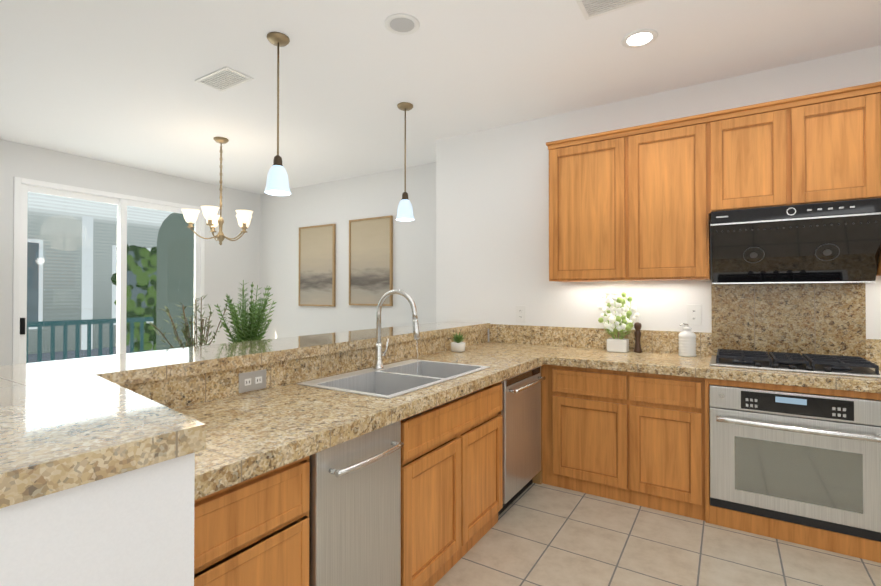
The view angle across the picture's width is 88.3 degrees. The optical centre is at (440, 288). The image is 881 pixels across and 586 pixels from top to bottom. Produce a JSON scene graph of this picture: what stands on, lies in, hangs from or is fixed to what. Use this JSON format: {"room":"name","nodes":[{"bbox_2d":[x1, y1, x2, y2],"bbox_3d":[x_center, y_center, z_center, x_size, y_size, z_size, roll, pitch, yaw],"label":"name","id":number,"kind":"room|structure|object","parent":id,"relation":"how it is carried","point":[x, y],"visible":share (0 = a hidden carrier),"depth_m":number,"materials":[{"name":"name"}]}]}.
{"room":"kitchen","nodes":[
{"label":"kitchen","id":0,"kind":"room"},
{"bbox_2d":[0,45,880,365],"bbox_3d":[-0.951,-0.058,1.912,8.140,2.750,6.440,0,-1,32],"label":"wall","id":1,"kind":"structure","parent":0,"point":[472,241],"depth_m":4.20,"materials":[{"name":"paint"}]},
{"bbox_2d":[12,177,204,364],"bbox_3d":[-3.625,0.138,5.157,0.112,2.416,1.876,0,-1,32],"label":"sliding door","id":2,"kind":"structure","parent":1,"relation":"attached to","point":[23,187],"depth_m":4.96,"materials":[{"name":"white plastic"}]},
{"bbox_2d":[298,224,335,306],"bbox_3d":[-1.634,-0.304,5.987,0.660,1.060,0.035,0,-1,32],"label":"picture","id":3,"kind":"object","parent":1,"relation":"attached to","point":[317,265],"visible":1,"depth_m":5.97,"materials":[{"name":"beige paper"}]},
{"bbox_2d":[349,215,392,305],"bbox_3d":[-0.851,-0.329,5.494,0.670,1.060,0.035,0,-1,32],"label":"picture","id":4,"kind":"object","parent":1,"relation":"attached to","point":[370,261],"visible":1,"depth_m":5.48,"materials":[{"name":"beige paper"}]},
{"bbox_2d":[516,305,525,322],"bbox_3d":[0.677,0.211,3.833,0.090,0.144,0.007,0,-1,32],"label":"outlet","id":5,"kind":"object","parent":1,"relation":"attached to","point":[520,313],"visible":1,"depth_m":3.83,"materials":[{"name":"white plastic"}]},
{"bbox_2d":[546,126,641,281],"bbox_3d":[1.149,-0.575,3.351,0.622,1.032,0.327,0,-1,32],"label":"upper cabinet","id":6,"kind":"object","parent":1,"relation":"attached to","point":[639,203],"depth_m":3.20,"materials":[{"name":"brown wood"}]},
{"bbox_2d":[638,110,725,280],"bbox_3d":[1.554,-0.578,3.096,0.624,1.032,0.327,0,-1,32],"label":"upper cabinet","id":7,"kind":"object","parent":1,"relation":"attached to","point":[682,161],"depth_m":2.92,"materials":[{"name":"brown wood"}]},
{"bbox_2d":[687,304,701,324],"bbox_3d":[1.759,0.179,3.151,0.090,0.144,0.007,0,-1,32],"label":"outlet","id":8,"kind":"object","parent":1,"relation":"attached to","point":[694,314],"visible":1,"depth_m":3.15,"materials":[{"name":"white plastic"}]},
{"bbox_2d":[726,94,809,209],"bbox_3d":[1.957,-0.785,2.844,0.472,0.622,0.327,0,-1,32],"label":"upper cabinet","id":9,"kind":"object","parent":1,"relation":"attached to","point":[768,143],"depth_m":2.67,"materials":[{"name":"brown wood"}]},
{"bbox_2d":[710,198,880,283],"bbox_3d":[2.084,-0.255,2.726,0.788,0.439,0.380,0,-1,32],"label":"range hood","id":10,"kind":"object","parent":1,"relation":"attached to","point":[833,242],"visible":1,"depth_m":2.62,"materials":[{"name":"black glass"}]},
{"bbox_2d":[810,81,880,203],"bbox_3d":[2.235,-0.787,2.668,0.474,0.622,0.327,0,-1,32],"label":"upper cabinet","id":11,"kind":"object","parent":1,"relation":"attached to","point":[845,123],"depth_m":2.49,"materials":[{"name":"brown wood"}]},
{"bbox_2d":[876,248,880,275],"bbox_3d":[2.688,-0.589,2.381,0.740,1.022,0.327,0,-1,32],"label":"upper cabinet","id":12,"kind":"object","parent":1,"relation":"attached to","point":[879,262],"depth_m":2.49,"materials":[{"name":"brown wood"}]},
{"bbox_2d":[0,0,880,193],"bbox_3d":[-0.951,-1.473,1.925,8.140,0.080,6.440,0,-1,32],"label":"ceiling","id":13,"kind":"structure","parent":0,"point":[113,81],"depth_m":2.92,"materials":[{"name":"paint"}]},
{"bbox_2d":[181,137,252,244],"bbox_3d":[-2.053,-0.910,4.283,0.627,0.999,0.609,0,-1,32],"label":"chandelier","id":14,"kind":"object","parent":13,"relation":"hanging from","point":[214,219],"visible":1,"depth_m":4.19,"materials":[{"name":"white glass"}]},
{"bbox_2d":[195,66,253,91],"bbox_3d":[-1.465,-1.417,3.077,0.360,0.008,0.200,0,-1,32],"label":"ceiling vent","id":15,"kind":"object","parent":13,"relation":"in","point":[225,78],"visible":0.98,"depth_m":3.06,"materials":[{"name":"white plastic"}]},
{"bbox_2d":[264,32,290,195],"bbox_3d":[-0.921,-0.985,2.576,0.144,0.882,0.144,0,-1,32],"label":"pendant light","id":16,"kind":"object","parent":13,"relation":"hanging from","point":[277,183],"visible":0.98,"depth_m":2.55,"materials":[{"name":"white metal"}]},
{"bbox_2d":[384,14,419,34],"bbox_3d":[-0.206,-1.423,2.449,0.190,0.008,0.190,0,-1,32],"label":"ceiling speaker","id":17,"kind":"object","parent":13,"relation":"in","point":[402,24],"visible":1,"depth_m":2.44,"materials":[{"name":"white plastic"}]},
{"bbox_2d":[396,102,413,220],"bbox_3d":[-0.272,-0.976,3.502,0.144,0.882,0.144,0,-1,32],"label":"pendant light","id":18,"kind":"object","parent":13,"relation":"hanging from","point":[405,211],"visible":0.98,"depth_m":3.47,"materials":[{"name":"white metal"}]},
{"bbox_2d":[576,0,648,19],"bbox_3d":[0.867,-1.425,2.221,0.360,0.008,0.200,0,-1,32],"label":"ceiling vent","id":19,"kind":"object","parent":13,"relation":"in","point":[590,9],"visible":1,"depth_m":2.28,"materials":[{"name":"white plastic"}]},
{"bbox_2d":[622,29,657,47],"bbox_3d":[1.133,-1.422,2.585,0.190,0.008,0.190,0,-1,32],"label":"recessed light","id":20,"kind":"object","parent":13,"relation":"in","point":[639,38],"visible":1,"depth_m":2.58,"materials":[{"name":"white plastic"}]},
{"bbox_2d":[434,483,880,585],"bbox_3d":[-0.951,1.347,1.898,8.140,0.060,6.440,0,-1,32],"label":"floor","id":21,"kind":"structure","parent":0,"point":[542,534],"depth_m":2.27,"materials":[{"name":"tile"}]},
{"bbox_2d":[0,452,194,585],"bbox_3d":[-0.973,0.814,1.027,0.962,0.990,0.294,0,-1,32],"label":"half wall","id":22,"kind":"structure","parent":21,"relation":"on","point":[135,527],"depth_m":0.78,"materials":[{"name":"paint"}]},
{"bbox_2d":[0,321,489,507],"bbox_3d":[-0.284,0.364,2.420,1.320,0.164,3.418,0,-1,32],"label":"raised bar","id":23,"kind":"object","parent":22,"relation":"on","point":[65,424],"visible":0.97,"depth_m":1.28,"materials":[{"name":"stone"}]},
{"bbox_2d":[239,369,265,392],"bbox_3d":[-0.806,0.396,1.952,0.007,0.083,0.132,0,-1,32],"label":"outlet","id":24,"kind":"object","parent":23,"relation":"attached to","point":[252,381],"visible":1,"depth_m":1.95,"materials":[{"name":"grey plastic"}]},
{"bbox_2d":[148,293,227,348],"bbox_3d":[-1.914,0.679,3.435,0.442,1.303,0.511,0,-1,32],"label":"plant","id":25,"kind":"object","parent":21,"relation":"on","point":[185,331],"visible":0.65,"depth_m":3.45,"materials":[{"name":"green plant"}]},
{"bbox_2d":[214,280,276,342],"bbox_3d":[-1.365,0.632,3.167,0.516,1.393,0.406,0,-1,32],"label":"fern plant","id":26,"kind":"object","parent":21,"relation":"on","point":[244,330],"visible":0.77,"depth_m":3.15,"materials":[{"name":"green plant"}]},
{"bbox_2d":[194,456,309,585],"bbox_3d":[-0.774,0.902,1.357,0.620,0.820,0.466,0,-1,32],"label":"base cabinet","id":27,"kind":"object","parent":21,"relation":"on","point":[253,531],"depth_m":1.23,"materials":[{"name":"brown wood"}]},
{"bbox_2d":[173,347,544,499],"bbox_3d":[-0.272,0.472,2.201,0.733,0.055,2.430,0,-1,32],"label":"countertop","id":28,"kind":"structure","parent":27,"relation":"on","point":[250,435],"depth_m":1.59,"materials":[{"name":"stone"}]},
{"bbox_2d":[297,359,489,420],"bbox_3d":[-0.192,0.539,2.350,0.546,0.200,0.916,0,-1,32],"label":"sink","id":29,"kind":"object","parent":28,"relation":"in","point":[392,380],"visible":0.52,"depth_m":2.37,"materials":[{"name":"silver metal"}]},
{"bbox_2d":[373,289,419,368],"bbox_3d":[-0.234,0.221,2.477,0.297,0.440,0.096,0,-1,32],"label":"faucet","id":30,"kind":"object","parent":28,"relation":"on","point":[379,354],"visible":1,"depth_m":2.50,"materials":[{"name":"silver metal"}]},
{"bbox_2d":[450,333,466,351],"bbox_3d":[0.130,0.383,3.309,0.131,0.145,0.119,0,-1,32],"label":"succulent","id":31,"kind":"object","parent":28,"relation":"on","point":[458,345],"visible":1,"depth_m":3.27,"materials":[{"name":"green plant"}]},
{"bbox_2d":[309,420,403,585],"bbox_3d":[-0.496,0.907,1.719,0.664,0.811,0.429,0,-1,32],"label":"dishwasher","id":32,"kind":"object","parent":21,"relation":"on","point":[355,513],"visible":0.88,"depth_m":1.55,"materials":[{"name":"silver metal"}]},
{"bbox_2d":[498,366,545,515],"bbox_3d":[0.294,0.919,2.976,0.660,0.811,0.589,0,-1,32],"label":"dishwasher","id":33,"kind":"object","parent":21,"relation":"on","point":[521,429],"visible":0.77,"depth_m":2.77,"materials":[{"name":"silver metal"}]},
{"bbox_2d":[532,364,880,562],"bbox_3d":[1.623,0.917,2.862,3.070,0.819,0.620,0,-1,32],"label":"base cabinet","id":34,"kind":"object","parent":21,"relation":"on","point":[639,439],"visible":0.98,"depth_m":2.75,"materials":[{"name":"brown wood"}]},
{"bbox_2d":[466,283,880,392],"bbox_3d":[1.577,0.237,2.871,3.149,0.538,0.672,0,-1,32],"label":"countertop","id":35,"kind":"structure","parent":34,"relation":"on","point":[822,319],"depth_m":2.88,"materials":[{"name":"stone"}]},
{"bbox_2d":[598,290,639,352],"bbox_3d":[1.291,0.230,3.303,0.299,0.451,0.189,0,-1,32],"label":"flower vase","id":36,"kind":"object","parent":35,"relation":"on","point":[619,320],"visible":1,"depth_m":3.27,"materials":[{"name":"white ceramic"}]},
{"bbox_2d":[634,322,641,352],"bbox_3d":[1.418,0.347,3.264,0.053,0.215,0.054,0,-1,32],"label":"pepper mill","id":37,"kind":"object","parent":35,"relation":"on","point":[637,332],"visible":1,"depth_m":3.25,"materials":[{"name":"brown wood"}]},
{"bbox_2d":[678,323,695,356],"bbox_3d":[1.668,0.342,3.070,0.107,0.221,0.108,0,-1,32],"label":"soap dispenser","id":38,"kind":"object","parent":35,"relation":"on","point":[687,342],"visible":1,"depth_m":3.03,"materials":[{"name":"white ceramic"}]},
{"bbox_2d":[709,349,880,377],"bbox_3d":[2.018,0.417,2.639,0.772,0.062,0.445,0,-1,32],"label":"cooktop","id":39,"kind":"object","parent":35,"relation":"in","point":[825,364],"visible":1,"depth_m":2.54,"materials":[{"name":"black metal"}]},
{"bbox_2d":[709,385,880,541],"bbox_3d":[1.968,0.881,2.562,0.760,0.675,0.652,0,-1,32],"label":"wall oven","id":40,"kind":"object","parent":34,"relation":"in","point":[811,460],"visible":1,"depth_m":2.34,"materials":[{"name":"silver metal"}]},
{"label":"outside","id":41,"kind":"structure","parent":0,"visible":0},
{"bbox_2d":[28,344,152,362],"bbox_3d":[-7.697,1.417,5.561,7.179,0.110,22.000,0,-1,32],"label":"floor","id":42,"kind":"structure","parent":41,"point":[70,355],"depth_m":9.80,"materials":[{"name":"grey"}]},
{"bbox_2d":[26,317,152,362],"bbox_3d":[-5.013,0.863,5.115,0.090,0.990,3.300,0,-1,32],"label":"balcony railing","id":43,"kind":"object","parent":42,"relation":"on","point":[65,324],"depth_m":5.76,"materials":[{"name":"metal"}]},
{"bbox_2d":[111,244,156,351],"bbox_3d":[-5.570,0.251,8.696,1.148,2.299,0.936,0,-1,32],"label":"shrubs","id":44,"kind":"object","parent":42,"relation":"on","point":[151,331],"depth_m":8.56,"materials":[{"name":"green plant"}]},
{"bbox_2d":[156,213,193,349],"bbox_3d":[-3.583,0.135,6.336,1.025,2.470,0.220,0,-1,32],"label":"pier","id":45,"kind":"structure","parent":42,"relation":"on","point":[181,291],"depth_m":6.27,"materials":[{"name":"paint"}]},
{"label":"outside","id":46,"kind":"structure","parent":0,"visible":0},
{"bbox_2d":[27,192,172,353],"bbox_3d":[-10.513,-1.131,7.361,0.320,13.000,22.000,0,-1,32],"label":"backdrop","id":47,"kind":"structure","parent":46,"point":[105,309],"depth_m":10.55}
]}

